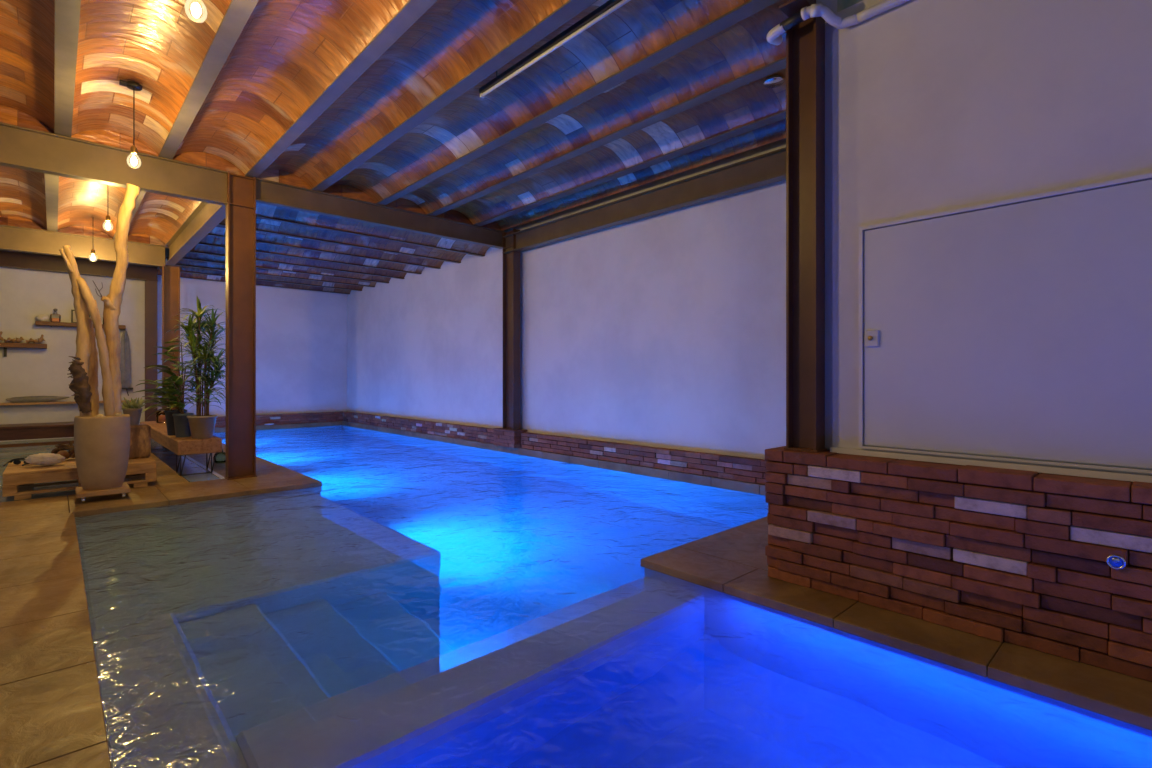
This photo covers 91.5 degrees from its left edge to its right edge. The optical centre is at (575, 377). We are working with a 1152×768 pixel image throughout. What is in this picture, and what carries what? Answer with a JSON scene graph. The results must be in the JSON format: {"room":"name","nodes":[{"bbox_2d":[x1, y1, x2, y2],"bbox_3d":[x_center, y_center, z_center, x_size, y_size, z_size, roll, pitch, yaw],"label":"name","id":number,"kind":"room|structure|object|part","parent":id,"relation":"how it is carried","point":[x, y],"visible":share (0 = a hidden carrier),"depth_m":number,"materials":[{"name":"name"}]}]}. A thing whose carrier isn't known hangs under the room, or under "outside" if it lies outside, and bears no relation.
{"room":"spa","nodes":[
{"label":"spa","id":0,"kind":"room"},
{"bbox_2d":[0,438,321,767],"bbox_3d":[-5.610,1.230,3.284,8.260,0.060,17.648,0,0,-43],"label":"floor","id":1,"kind":"structure","parent":0,"point":[52,714],"depth_m":2.99,"materials":[{"name":"stone"}]},
{"bbox_2d":[0,422,73,447],"bbox_3d":[-10.489,0.993,8.045,5.800,0.415,0.770,0,0,-43],"label":"bench","id":2,"kind":"object","parent":1,"relation":"on","point":[25,431],"visible":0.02,"depth_m":9.18,"materials":[{"name":"brown wood"}]},
{"bbox_3d":[-10.489,0.805,8.045,5.800,0.040,0.770,0,0,-43],"label":"seat","id":3,"kind":"part","parent":2,"relation":"part of","materials":[{"name":"brown wood"}]},
{"bbox_2d":[2,457,156,499],"bbox_3d":[-5.454,1.066,6.208,1.200,0.268,1.040,0,0,-43],"label":"wooden pallet","id":4,"kind":"object","parent":1,"relation":"on","point":[19,480],"visible":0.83,"depth_m":5.77,"materials":[{"name":"brown wood"}]},
{"bbox_2d":[3,458,29,466],"bbox_3d":[-5.889,0.892,5.920,0.218,0.071,0.143,0,0,-14],"label":"sunglasses","id":5,"kind":"object","parent":4,"relation":"on","point":[17,461],"visible":0.65,"depth_m":5.97,"materials":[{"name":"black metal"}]},
{"bbox_2d":[25,453,65,465],"bbox_3d":[-5.578,0.861,5.900,0.321,0.133,0.190,0,0,-44],"label":"coral piece","id":6,"kind":"object","parent":4,"relation":"on","point":[40,459],"visible":1,"depth_m":5.85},
{"bbox_2d":[51,441,74,458],"bbox_3d":[-5.730,0.816,6.338,0.192,0.201,0.282,0,0,36],"label":"sculpture","id":7,"kind":"object","parent":4,"relation":"on","point":[61,448],"visible":0.72,"depth_m":6.29,"materials":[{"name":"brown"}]},
{"bbox_2d":[129,424,150,458],"bbox_3d":[-5.087,0.740,6.495,0.220,0.385,0.230,0,0,41],"label":"stump","id":8,"kind":"object","parent":4,"relation":"on","point":[140,435],"visible":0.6,"depth_m":6.43,"materials":[{"name":"brown wood"}]},
{"bbox_2d":[122,397,145,424],"bbox_3d":[-5.116,0.383,6.453,0.277,0.328,0.249,0,0,-43],"label":"succulent pot","id":9,"kind":"object","parent":8,"relation":"on","point":[133,408],"visible":0.94,"depth_m":6.42,"materials":[{"name":"grey ceramic"}]},
{"bbox_3d":[-5.102,0.451,6.453,0.184,0.192,0.184,0,0,-43],"label":"pot","id":10,"kind":"part","parent":9,"relation":"part of","materials":[{"name":"grey ceramic"}]},
{"bbox_2d":[74,413,129,502],"bbox_3d":[-4.699,0.777,5.572,0.430,0.845,0.430,0,0,-43],"label":"planter","id":11,"kind":"object","parent":1,"relation":"on","point":[101,442],"visible":0.9,"depth_m":5.42,"materials":[{"name":"beige ceramic"}]},
{"bbox_2d":[59,183,140,416],"bbox_3d":[-4.684,-0.748,5.530,0.602,2.353,0.386,0,0,-43],"label":"branches","id":12,"kind":"object","parent":11,"relation":"on","point":[83,370],"visible":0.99,"depth_m":5.51,"materials":[{"name":"brown plant"}]},
{"bbox_2d":[145,280,156,420],"bbox_3d":[-8.976,-0.420,11.850,0.210,3.240,0.180,0,0,-43],"label":"steel column","id":13,"kind":"structure","parent":1,"relation":"on","point":[150,286],"depth_m":11.79,"materials":[{"name":"brown metal"}]},
{"bbox_2d":[0,250,157,280],"bbox_3d":[-11.681,-2.197,9.333,7.610,0.305,0.140,0,0,-43],"label":"steel beam","id":14,"kind":"structure","parent":13,"relation":"on","point":[8,259],"depth_m":10.93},
{"bbox_2d":[162,265,179,414],"bbox_3d":[-7.352,-0.410,10.185,0.270,3.220,0.170,0,0,-43],"label":"steel column","id":15,"kind":"structure","parent":1,"relation":"on","point":[170,275],"depth_m":10.18,"materials":[{"name":"brown metal"}]},
{"bbox_2d":[0,224,165,266],"bbox_3d":[-10.166,-2.185,7.602,7.470,0.370,0.140,0,0,-43],"label":"steel beam","id":16,"kind":"structure","parent":15,"relation":"on","point":[12,238],"depth_m":9.31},
{"bbox_2d":[140,421,221,475],"bbox_3d":[-5.995,0.983,8.375,0.460,0.435,4.070,0,0,-43],"label":"bench","id":17,"kind":"object","parent":1,"relation":"on","point":[180,446],"visible":0.71,"depth_m":7.00,"materials":[{"name":"brown wood"}]},
{"bbox_2d":[156,410,165,422],"bbox_3d":[-6.988,0.658,9.479,0.188,0.214,0.188,0,0,-43],"label":"candle holder","id":18,"kind":"object","parent":17,"relation":"on","point":[160,418],"visible":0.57,"depth_m":9.43,"materials":[{"name":"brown glass"}]},
{"bbox_2d":[158,415,165,421],"bbox_3d":[-6.988,0.694,9.479,0.110,0.107,0.110,0,0,-43],"label":"candle","id":19,"kind":"object","parent":18,"relation":"on","point":[161,418],"depth_m":9.44,"materials":[{"name":"orange wax"}]},
{"bbox_2d":[133,341,203,436],"bbox_3d":[-5.154,0.148,7.129,0.775,1.234,0.458,0,0,-43],"label":"leaf plant","id":20,"kind":"object","parent":17,"relation":"on","point":[181,423],"visible":0.94,"depth_m":7.14,"materials":[{"name":"plant"}]},
{"bbox_3d":[-5.067,0.615,7.237,0.224,0.300,0.224,0,0,-43],"label":"pot","id":21,"kind":"part","parent":20,"relation":"part of","materials":[{"name":"grey ceramic"}]},
{"bbox_2d":[152,376,195,434],"bbox_3d":[-5.334,0.338,7.528,0.481,0.855,0.542,0,0,-1],"label":"plant","id":22,"kind":"object","parent":17,"relation":"on","point":[169,412],"visible":0.36,"depth_m":7.40,"materials":[{"name":"green plant"}]},
{"bbox_3d":[-5.341,0.600,7.488,0.252,0.330,0.252,0,0,-43],"label":"pot","id":23,"kind":"part","parent":22,"relation":"part of","materials":[{"name":"black ceramic"}]},
{"bbox_3d":[-5.995,0.852,8.375,0.460,0.173,4.070,0,0,-43],"label":"seat","id":24,"kind":"part","parent":17,"relation":"part of","materials":[{"name":"brown wood"}]},
{"bbox_2d":[166,297,225,438],"bbox_3d":[-4.767,-0.141,7.112,0.809,1.812,0.790,0,0,6],"label":"dracaena","id":25,"kind":"object","parent":17,"relation":"on","point":[202,426],"visible":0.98,"depth_m":7.06,"materials":[{"name":"plant"}]},
{"bbox_2d":[187,415,217,438],"bbox_3d":[-4.729,0.623,7.101,0.324,0.285,0.324,0,0,-43],"label":"pot","id":26,"kind":"object","parent":17,"relation":"on","point":[201,426],"depth_m":7.00,"materials":[{"name":"beige ceramic"}]},
{"bbox_2d":[213,448,225,462],"bbox_3d":[-5.007,1.100,7.907,0.180,0.200,0.180,0,0,-43],"label":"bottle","id":27,"kind":"object","parent":1,"relation":"on","point":[222,452],"visible":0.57,"depth_m":7.94,"materials":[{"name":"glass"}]},
{"bbox_2d":[224,171,256,479],"bbox_3d":[-4.034,-0.615,6.751,0.310,3.630,0.180,0,0,-43],"label":"steel column","id":28,"kind":"structure","parent":1,"relation":"on","point":[241,190],"depth_m":6.74,"materials":[{"name":"brown metal"}]},
{"bbox_2d":[0,122,227,205],"bbox_3d":[-6.892,-2.240,4.105,7.500,0.380,0.120,0,0,-43],"label":"steel beam","id":29,"kind":"structure","parent":28,"relation":"attached to","point":[23,148],"depth_m":5.90,"materials":[{"name":"brown metal"}]},
{"bbox_3d":[-4.034,1.194,6.751,0.310,0.012,0.180,0,0,-43],"label":"plate","id":30,"kind":"part","parent":28,"relation":"part of","materials":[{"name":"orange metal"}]},
{"bbox_2d":[256,178,504,248],"bbox_3d":[-2.580,-2.295,8.117,3.700,0.270,0.120,0,0,-43],"label":"steel beam","id":31,"kind":"structure","parent":28,"relation":"attached to","point":[268,192],"depth_m":7.82,"materials":[{"name":"brown metal"}]},
{"bbox_2d":[0,248,346,441],"bbox_3d":[-10.433,-0.820,10.979,11.680,4.160,0.250,0,0,-43],"label":"wall","id":32,"kind":"structure","parent":0,"point":[301,335],"depth_m":12.39,"materials":[{"name":"white paint"}]},
{"bbox_2d":[0,343,46,356],"bbox_3d":[-10.707,-0.517,10.393,1.320,0.255,0.225,0,0,-43],"label":"wall shelf","id":33,"kind":"object","parent":32,"relation":"attached to","point":[5,346],"visible":1,"depth_m":10.51,"materials":[{"name":"brown wood"}]},
{"bbox_2d":[4,337,23,342],"bbox_3d":[-10.534,-0.702,10.526,0.279,0.134,0.126,0,0,-43],"label":"driftwood piece","id":34,"kind":"object","parent":33,"relation":"on","point":[9,339],"visible":1,"depth_m":10.52,"materials":[{"name":"brown wood"}]},
{"bbox_2d":[26,335,44,342],"bbox_3d":[-10.320,-0.731,10.720,0.282,0.189,0.107,0,0,-43],"label":"driftwood piece","id":35,"kind":"object","parent":33,"relation":"on","point":[41,338],"visible":1,"depth_m":10.72,"materials":[{"name":"brown wood"}]},
{"bbox_2d":[0,400,130,405],"bbox_3d":[-11.464,0.497,9.716,6.050,0.045,0.185,0,0,-43],"label":"wall ledge","id":36,"kind":"object","parent":32,"relation":"attached to","point":[66,402],"visible":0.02,"depth_m":10.75,"materials":[{"name":"brown wood"}]},
{"bbox_2d":[6,396,68,402],"bbox_3d":[-10.297,0.423,10.744,0.882,0.143,0.110,0,0,-43],"label":"tray","id":37,"kind":"object","parent":36,"relation":"on","point":[26,399],"visible":1,"depth_m":10.67,"materials":[{"name":"brown wood"}]},
{"bbox_2d":[35,321,125,329],"bbox_3d":[-9.851,-1.032,11.190,1.340,0.087,0.225,0,0,-43],"label":"wall shelf","id":38,"kind":"object","parent":32,"relation":"attached to","point":[37,323],"visible":0.72,"depth_m":10.90,"materials":[{"name":"brown wood"}]},
{"bbox_2d":[35,314,48,320],"bbox_3d":[-10.269,-1.145,10.795,0.191,0.150,0.128,0,0,-43],"label":"shell","id":39,"kind":"object","parent":38,"relation":"on","point":[41,317],"visible":0.99,"depth_m":10.76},
{"bbox_2d":[50,308,60,321],"bbox_3d":[-10.134,-1.210,10.923,0.150,0.270,0.100,0,0,-43],"label":"glass decanter","id":40,"kind":"object","parent":38,"relation":"on","point":[55,309],"visible":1,"depth_m":10.91,"materials":[{"name":"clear glass"}]},
{"bbox_2d":[71,309,89,322],"bbox_3d":[-9.884,-1.210,11.197,0.280,0.270,0.024,0,0,-43],"label":"picture frame","id":41,"kind":"object","parent":38,"relation":"on","point":[73,316],"visible":0.41,"depth_m":11.12,"materials":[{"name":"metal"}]},
{"bbox_2d":[73,311,76,321],"bbox_3d":[-9.887,-1.210,11.200,0.230,0.220,0.008,0,0,-43],"label":"print","id":42,"kind":"object","parent":41,"relation":"attached to","point":[74,316],"depth_m":11.13},
{"bbox_2d":[92,280,106,323],"bbox_3d":[-9.617,-1.516,11.404,0.326,0.883,0.090,0,0,-43],"label":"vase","id":43,"kind":"object","parent":38,"relation":"on","point":[92,280],"visible":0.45,"depth_m":11.37,"materials":[{"name":"plant"}]},
{"bbox_2d":[120,330,132,395],"bbox_3d":[-9.379,-0.275,11.667,0.260,1.430,0.120,0,0,-43],"label":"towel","id":44,"kind":"object","parent":32,"relation":"attached to","point":[125,364],"visible":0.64,"depth_m":11.64,"materials":[{"name":"fabric"}]},
{"bbox_2d":[215,411,342,427],"bbox_3d":[-7.561,1.014,13.383,3.957,0.244,0.122,0,0,-43],"label":"baseboard","id":45,"kind":"structure","parent":32,"relation":"attached to","point":[291,418],"depth_m":13.86,"materials":[{"name":"ceramic"}]},
{"bbox_2d":[75,486,319,517],"bbox_3d":[-2.121,2.051,6.427,5.470,1.598,17.500,0,0,-43],"label":"floor","id":46,"kind":"structure","parent":0,"point":[319,486],"depth_m":5.58,"materials":[{"name":"tile"}]},
{"bbox_2d":[75,425,1151,767],"bbox_3d":[-2.172,2.025,6.488,5.402,1.550,17.280,0,0,-43],"label":"pool water","id":47,"kind":"object","parent":46,"relation":"in","point":[428,603],"visible":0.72,"depth_m":2.66,"materials":[{"name":"blue liquid"}]},
{"bbox_2d":[0,0,789,293],"bbox_3d":[-4.341,-2.650,4.614,11.930,0.900,17.870,0,0,-43],"label":"ceiling","id":48,"kind":"structure","parent":0,"point":[287,53],"depth_m":5.31,"materials":[{"name":"wood"}]},
{"bbox_2d":[44,173,58,231],"bbox_3d":[-7.666,-2.458,8.210,0.124,0.165,6.935,0,0,-43],"label":"joist","id":49,"kind":"object","parent":48,"relation":"attached to","point":[51,181],"visible":0.5,"depth_m":7.53,"materials":[{"name":"grey paint"}]},
{"bbox_2d":[54,0,80,136],"bbox_3d":[-1.723,-2.518,1.948,0.124,0.165,10.200,0,0,-43],"label":"joist","id":50,"kind":"object","parent":48,"relation":"attached to","point":[67,12],"visible":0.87,"depth_m":4.31,"materials":[{"name":"grey paint"}]},
{"bbox_2d":[89,249,96,261],"bbox_3d":[-7.719,-2.219,8.936,0.160,0.742,0.120,0,0,-43],"label":"pendant bulb","id":51,"kind":"object","parent":48,"relation":"hanging from","point":[92,250],"visible":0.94,"depth_m":8.94,"materials":[{"name":"white glass"}]},
{"bbox_2d":[103,215,112,230],"bbox_3d":[-5.885,-2.209,7.023,0.160,0.742,0.120,0,0,-43],"label":"pendant bulb","id":52,"kind":"object","parent":48,"relation":"hanging from","point":[107,216],"visible":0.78,"depth_m":7.03,"materials":[{"name":"white glass"}]},
{"bbox_3d":[-5.870,-1.904,7.036,0.104,0.132,0.104,0,0,-43],"label":"glass bulb","id":53,"kind":"part","parent":52,"relation":"part of","materials":[{"name":"glass"}]},
{"bbox_2d":[113,191,145,238],"bbox_3d":[-7.065,-2.458,8.769,0.124,0.165,6.935,0,0,-43],"label":"joist","id":54,"kind":"object","parent":48,"relation":"attached to","point":[142,193],"visible":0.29,"depth_m":7.57,"materials":[{"name":"grey paint"}]},
{"bbox_2d":[119,80,141,167],"bbox_3d":[-3.946,-2.234,4.975,0.160,0.742,0.120,0,0,-43],"label":"pendant bulb","id":55,"kind":"object","parent":48,"relation":"hanging from","point":[134,86],"visible":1,"depth_m":4.99,"materials":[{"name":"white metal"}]},
{"bbox_2d":[131,145,136,154],"bbox_3d":[-3.931,-2.025,4.989,0.046,0.070,0.046,0,0,-43],"label":"socket","id":56,"kind":"object","parent":55,"relation":"attached to","point":[133,148],"depth_m":4.97,"materials":[{"name":"gold metal"}]},
{"bbox_3d":[-3.931,-1.929,4.989,0.104,0.132,0.104,0,0,-43],"label":"glass bulb","id":57,"kind":"part","parent":55,"relation":"part of","materials":[{"name":"glass"}]},
{"bbox_3d":[-3.931,-2.315,4.989,0.008,0.540,0.008,0,0,32],"label":"cord","id":58,"kind":"part","parent":55,"relation":"part of","materials":[{"name":"black metal"}]},
{"bbox_2d":[165,202,225,265],"bbox_3d":[-5.793,-2.225,8.488,0.140,0.350,4.780,0,0,-43],"label":"steel beam","id":59,"kind":"structure","parent":48,"relation":"attached to","point":[205,217],"depth_m":8.32,"materials":[{"name":"brown metal"}]},
{"bbox_2d":[184,0,207,22],"bbox_3d":[-2.069,-2.299,3.019,0.160,0.742,0.120,0,0,-43],"label":"pendant bulb","id":60,"kind":"object","parent":48,"relation":"hanging from","point":[195,8],"visible":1,"depth_m":3.04,"materials":[{"name":"white glass"}]},
{"bbox_2d":[158,0,258,158],"bbox_3d":[-1.108,-2.518,2.520,0.124,0.165,10.200,0,0,-43],"label":"joist","id":61,"kind":"object","parent":48,"relation":"attached to","point":[238,12],"visible":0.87,"depth_m":4.42,"materials":[{"name":"grey paint"}]},
{"bbox_2d":[158,274,348,293],"bbox_3d":[-7.436,-2.243,13.351,4.060,0.115,0.080,0,0,-43],"label":"rib","id":62,"kind":"object","parent":48,"relation":"attached to","point":[158,274],"visible":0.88,"depth_m":13.47,"materials":[{"name":"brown wood"}]},
{"bbox_2d":[180,271,361,290],"bbox_3d":[-6.898,-2.243,12.773,4.060,0.115,0.080,0,0,-43],"label":"rib","id":63,"kind":"object","parent":48,"relation":"attached to","point":[180,271],"visible":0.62,"depth_m":12.90,"materials":[{"name":"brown wood"}]},
{"bbox_2d":[175,264,374,286],"bbox_3d":[-6.367,-2.243,12.202,4.060,0.115,0.080,0,0,-43],"label":"rib","id":64,"kind":"object","parent":48,"relation":"attached to","point":[175,264],"visible":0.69,"depth_m":12.19,"materials":[{"name":"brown wood"}]},
{"bbox_2d":[182,258,388,282],"bbox_3d":[-5.835,-2.243,11.631,4.060,0.115,0.080,0,0,-43],"label":"rib","id":65,"kind":"object","parent":48,"relation":"attached to","point":[182,258],"visible":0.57,"depth_m":11.63,"materials":[{"name":"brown wood"}]},
{"bbox_2d":[189,251,403,278],"bbox_3d":[-5.311,-2.243,11.067,4.060,0.115,0.080,0,0,-43],"label":"rib","id":66,"kind":"object","parent":48,"relation":"attached to","point":[189,251],"visible":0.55,"depth_m":11.04,"materials":[{"name":"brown wood"}]},
{"bbox_2d":[198,243,421,273],"bbox_3d":[-4.773,-2.243,10.489,4.060,0.115,0.080,0,0,-43],"label":"rib","id":67,"kind":"object","parent":48,"relation":"attached to","point":[198,243],"visible":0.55,"depth_m":10.46,"materials":[{"name":"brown wood"}]},
{"bbox_2d":[207,234,440,268],"bbox_3d":[-4.228,-2.243,9.903,4.060,0.115,0.080,0,0,-43],"label":"rib","id":68,"kind":"object","parent":48,"relation":"attached to","point":[207,234],"visible":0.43,"depth_m":9.84,"materials":[{"name":"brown wood"}]},
{"bbox_2d":[218,223,460,262],"bbox_3d":[-3.703,-2.243,9.339,4.060,0.115,0.080,0,0,-43],"label":"rib","id":69,"kind":"object","parent":48,"relation":"attached to","point":[219,224],"visible":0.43,"depth_m":9.24,"materials":[{"name":"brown wood"}]},
{"bbox_2d":[245,0,436,177],"bbox_3d":[-0.490,-2.518,3.096,0.124,0.165,10.200,0,0,-43],"label":"joist","id":70,"kind":"object","parent":48,"relation":"attached to","point":[412,10],"visible":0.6,"depth_m":4.52,"materials":[{"name":"grey paint"}]},
{"bbox_2d":[256,215,484,256],"bbox_3d":[-3.151,-2.243,8.746,4.060,0.115,0.080,0,0,-43],"label":"rib","id":71,"kind":"object","parent":48,"relation":"attached to","point":[257,216],"visible":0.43,"depth_m":8.61,"materials":[{"name":"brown wood"}]},
{"bbox_2d":[311,0,597,191],"bbox_3d":[0.067,-2.518,3.613,0.124,0.165,10.200,0,0,-43],"label":"joist","id":72,"kind":"object","parent":48,"relation":"attached to","point":[570,9],"visible":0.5,"depth_m":4.58,"materials":[{"name":"grey paint"}]},
{"bbox_2d":[479,0,629,97],"bbox_3d":[-0.130,-2.505,4.133,0.056,0.150,2.030,0,0,-43],"label":"lamp","id":73,"kind":"object","parent":48,"relation":"attached to","point":[610,6],"visible":0.95,"depth_m":4.14,"materials":[{"name":"black metal"}]},
{"bbox_2d":[376,0,779,204],"bbox_3d":[-0.700,-2.518,5.700,0.124,0.165,6.100,0,0,-43],"label":"joist","id":74,"kind":"object","parent":48,"relation":"attached to","point":[751,7],"visible":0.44,"depth_m":4.66,"materials":[{"name":"grey paint"}]},
{"bbox_2d":[427,57,785,215],"bbox_3d":[-0.129,-2.518,6.231,0.124,0.165,6.100,0,0,-43],"label":"joist","id":75,"kind":"object","parent":48,"relation":"attached to","point":[780,64],"visible":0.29,"depth_m":5.44,"materials":[{"name":"grey paint"}]},
{"bbox_2d":[473,110,785,225],"bbox_3d":[0.471,-2.518,6.790,0.124,0.165,6.100,0,0,-43],"label":"joist","id":76,"kind":"object","parent":48,"relation":"attached to","point":[781,115],"visible":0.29,"depth_m":6.35,"materials":[{"name":"grey paint"}]},
{"bbox_2d":[763,75,784,87],"bbox_3d":[1.734,-2.595,4.919,0.180,0.030,0.180,0,0,-43],"label":"ceiling light","id":77,"kind":"object","parent":48,"relation":"in","point":[775,81],"visible":1,"depth_m":4.90,"materials":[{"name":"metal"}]},
{"bbox_2d":[214,421,766,495],"bbox_3d":[-3.353,1.195,8.861,4.158,0.110,12.658,0,0,-43],"label":"floor","id":78,"kind":"structure","parent":0,"point":[742,486],"depth_m":8.14,"materials":[{"name":"stone"}]},
{"bbox_2d":[493,428,526,447],"bbox_3d":[-1.101,0.997,9.309,0.270,0.283,0.610,0,0,-43],"label":"brick pier","id":79,"kind":"object","parent":78,"relation":"on","point":[502,437],"visible":0.86,"depth_m":9.15,"materials":[{"name":"brick"}]},
{"bbox_2d":[501,228,521,429],"bbox_3d":[-1.067,-0.782,9.265,0.180,3.275,0.340,0,0,-43],"label":"steel column","id":80,"kind":"structure","parent":79,"relation":"on","point":[511,261],"depth_m":9.25,"materials":[{"name":"brown metal"}]},
{"bbox_2d":[502,147,785,253],"bbox_3d":[0.874,-2.200,7.150,0.140,0.280,6.000,0,0,-43],"label":"steel beam","id":81,"kind":"structure","parent":80,"relation":"attached to","point":[767,168],"depth_m":6.92,"materials":[{"name":"brown metal"}]},
{"bbox_2d":[347,138,785,458],"bbox_3d":[-1.461,-0.820,10.093,0.250,4.160,13.770,0,0,-43],"label":"wall","id":82,"kind":"structure","parent":0,"point":[667,329],"depth_m":7.79,"materials":[{"name":"white paint"}]},
{"bbox_2d":[343,412,767,483],"bbox_3d":[-1.564,1.041,9.903,0.160,0.310,13.128,0,0,-43],"label":"baseboard","id":83,"kind":"structure","parent":82,"relation":"attached to","point":[753,470],"depth_m":7.67,"materials":[{"name":"brick"}]},
{"bbox_2d":[816,0,836,449],"bbox_3d":[2.401,-0.820,4.269,2.530,4.160,0.220,0,0,-43],"label":"wall","id":84,"kind":"structure","parent":0,"point":[831,4],"depth_m":3.36,"materials":[{"name":"white paint"}]},
{"bbox_2d":[837,0,862,11],"bbox_3d":[2.978,-2.513,1.937,0.200,0.775,3.980,0,0,-43],"label":"wall","id":85,"kind":"structure","parent":0,"point":[841,4],"depth_m":3.30,"materials":[{"name":"grey paint"}]},
{"bbox_2d":[641,516,1151,730],"bbox_3d":[3.147,1.225,2.812,2.758,0.050,5.028,0,0,-43],"label":"ledge","id":86,"kind":"structure","parent":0,"point":[733,561],"depth_m":2.66,"materials":[{"name":"stone"}]},
{"bbox_2d":[765,446,1151,681],"bbox_3d":[2.764,0.816,1.963,0.479,0.768,4.309,0,0,-43],"label":"brick wall","id":87,"kind":"structure","parent":0,"point":[892,552],"depth_m":2.61,"materials":[{"name":"brick"}]},
{"bbox_2d":[784,17,826,451],"bbox_3d":[1.370,-0.850,3.350,0.140,2.561,0.200,0,0,-43],"label":"steel column","id":88,"kind":"structure","parent":87,"relation":"on","point":[805,41],"depth_m":3.35,"materials":[{"name":"brown metal"}]},
{"bbox_2d":[779,0,825,21],"bbox_3d":[2.149,-2.270,4.062,2.520,0.260,0.140,0,0,-43],"label":"steel beam","id":89,"kind":"structure","parent":88,"relation":"on","point":[791,7],"depth_m":3.24,"materials":[{"name":"brown metal"}]},
{"bbox_3d":[1.370,0.425,3.350,0.140,0.011,0.200,0,0,-43],"label":"plate","id":90,"kind":"part","parent":88,"relation":"part of","materials":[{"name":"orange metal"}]},
{"bbox_2d":[830,447,1151,482],"bbox_3d":[2.843,0.420,1.811,0.030,0.030,3.980,0,0,-43],"label":"trim","id":91,"kind":"structure","parent":87,"relation":"on","point":[916,457],"depth_m":2.66,"materials":[{"name":"white paint"}]},
{"bbox_2d":[1106,554,1126,569],"bbox_3d":[2.191,0.745,2.274,0.046,0.062,0.062,0,0,-43],"label":"button","id":92,"kind":"object","parent":87,"relation":"attached to","point":[1115,560],"visible":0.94,"depth_m":2.26,"materials":[{"name":"silver metal"}]},
{"bbox_2d":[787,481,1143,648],"bbox_3d":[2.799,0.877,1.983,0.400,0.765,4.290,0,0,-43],"label":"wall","id":93,"kind":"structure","parent":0,"point":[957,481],"depth_m":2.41,"materials":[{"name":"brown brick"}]},
{"bbox_2d":[832,0,1151,483],"bbox_3d":[2.934,-0.810,1.897,0.220,2.620,3.980,0,0,-43],"label":"wall","id":94,"kind":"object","parent":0,"point":[938,106],"visible":0.4,"depth_m":2.79,"materials":[{"name":"white paint"}]},
{"bbox_2d":[766,0,908,44],"bbox_3d":[2.620,-2.056,1.911,0.202,0.144,4.229,0,0,-43],"label":"pipe","id":95,"kind":"object","parent":94,"relation":"attached to","point":[774,37],"visible":1,"depth_m":3.16,"materials":[{"name":"white plastic"}]},
{"bbox_2d":[859,173,1151,473],"bbox_3d":[2.828,-0.223,1.827,0.030,1.235,3.622,0,0,-43],"label":"wall panel","id":96,"kind":"object","parent":94,"relation":"attached to","point":[1021,330],"visible":1,"depth_m":2.63,"materials":[{"name":"white paint"}]},
{"bbox_2d":[865,330,878,346],"bbox_3d":[1.629,-0.215,3.093,0.020,0.092,0.072,0,0,-43],"label":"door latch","id":97,"kind":"object","parent":96,"relation":"attached to","point":[871,336],"visible":1,"depth_m":3.09,"materials":[{"name":"white plastic"}]},
{"bbox_3d":[-4.362,2.127,4.615,11.900,1.745,17.900,0,0,-43],"label":"floor","id":98,"kind":"structure","parent":0,"visible":0},
{"bbox_2d":[182,455,224,478],"bbox_3d":[-6.612,1.223,9.265,0.050,0.054,7.125,0,0,-43],"label":"trim","id":99,"kind":"structure","parent":98,"relation":"on","point":[214,473],"depth_m":7.54,"materials":[{"name":"stone"}]}
]}

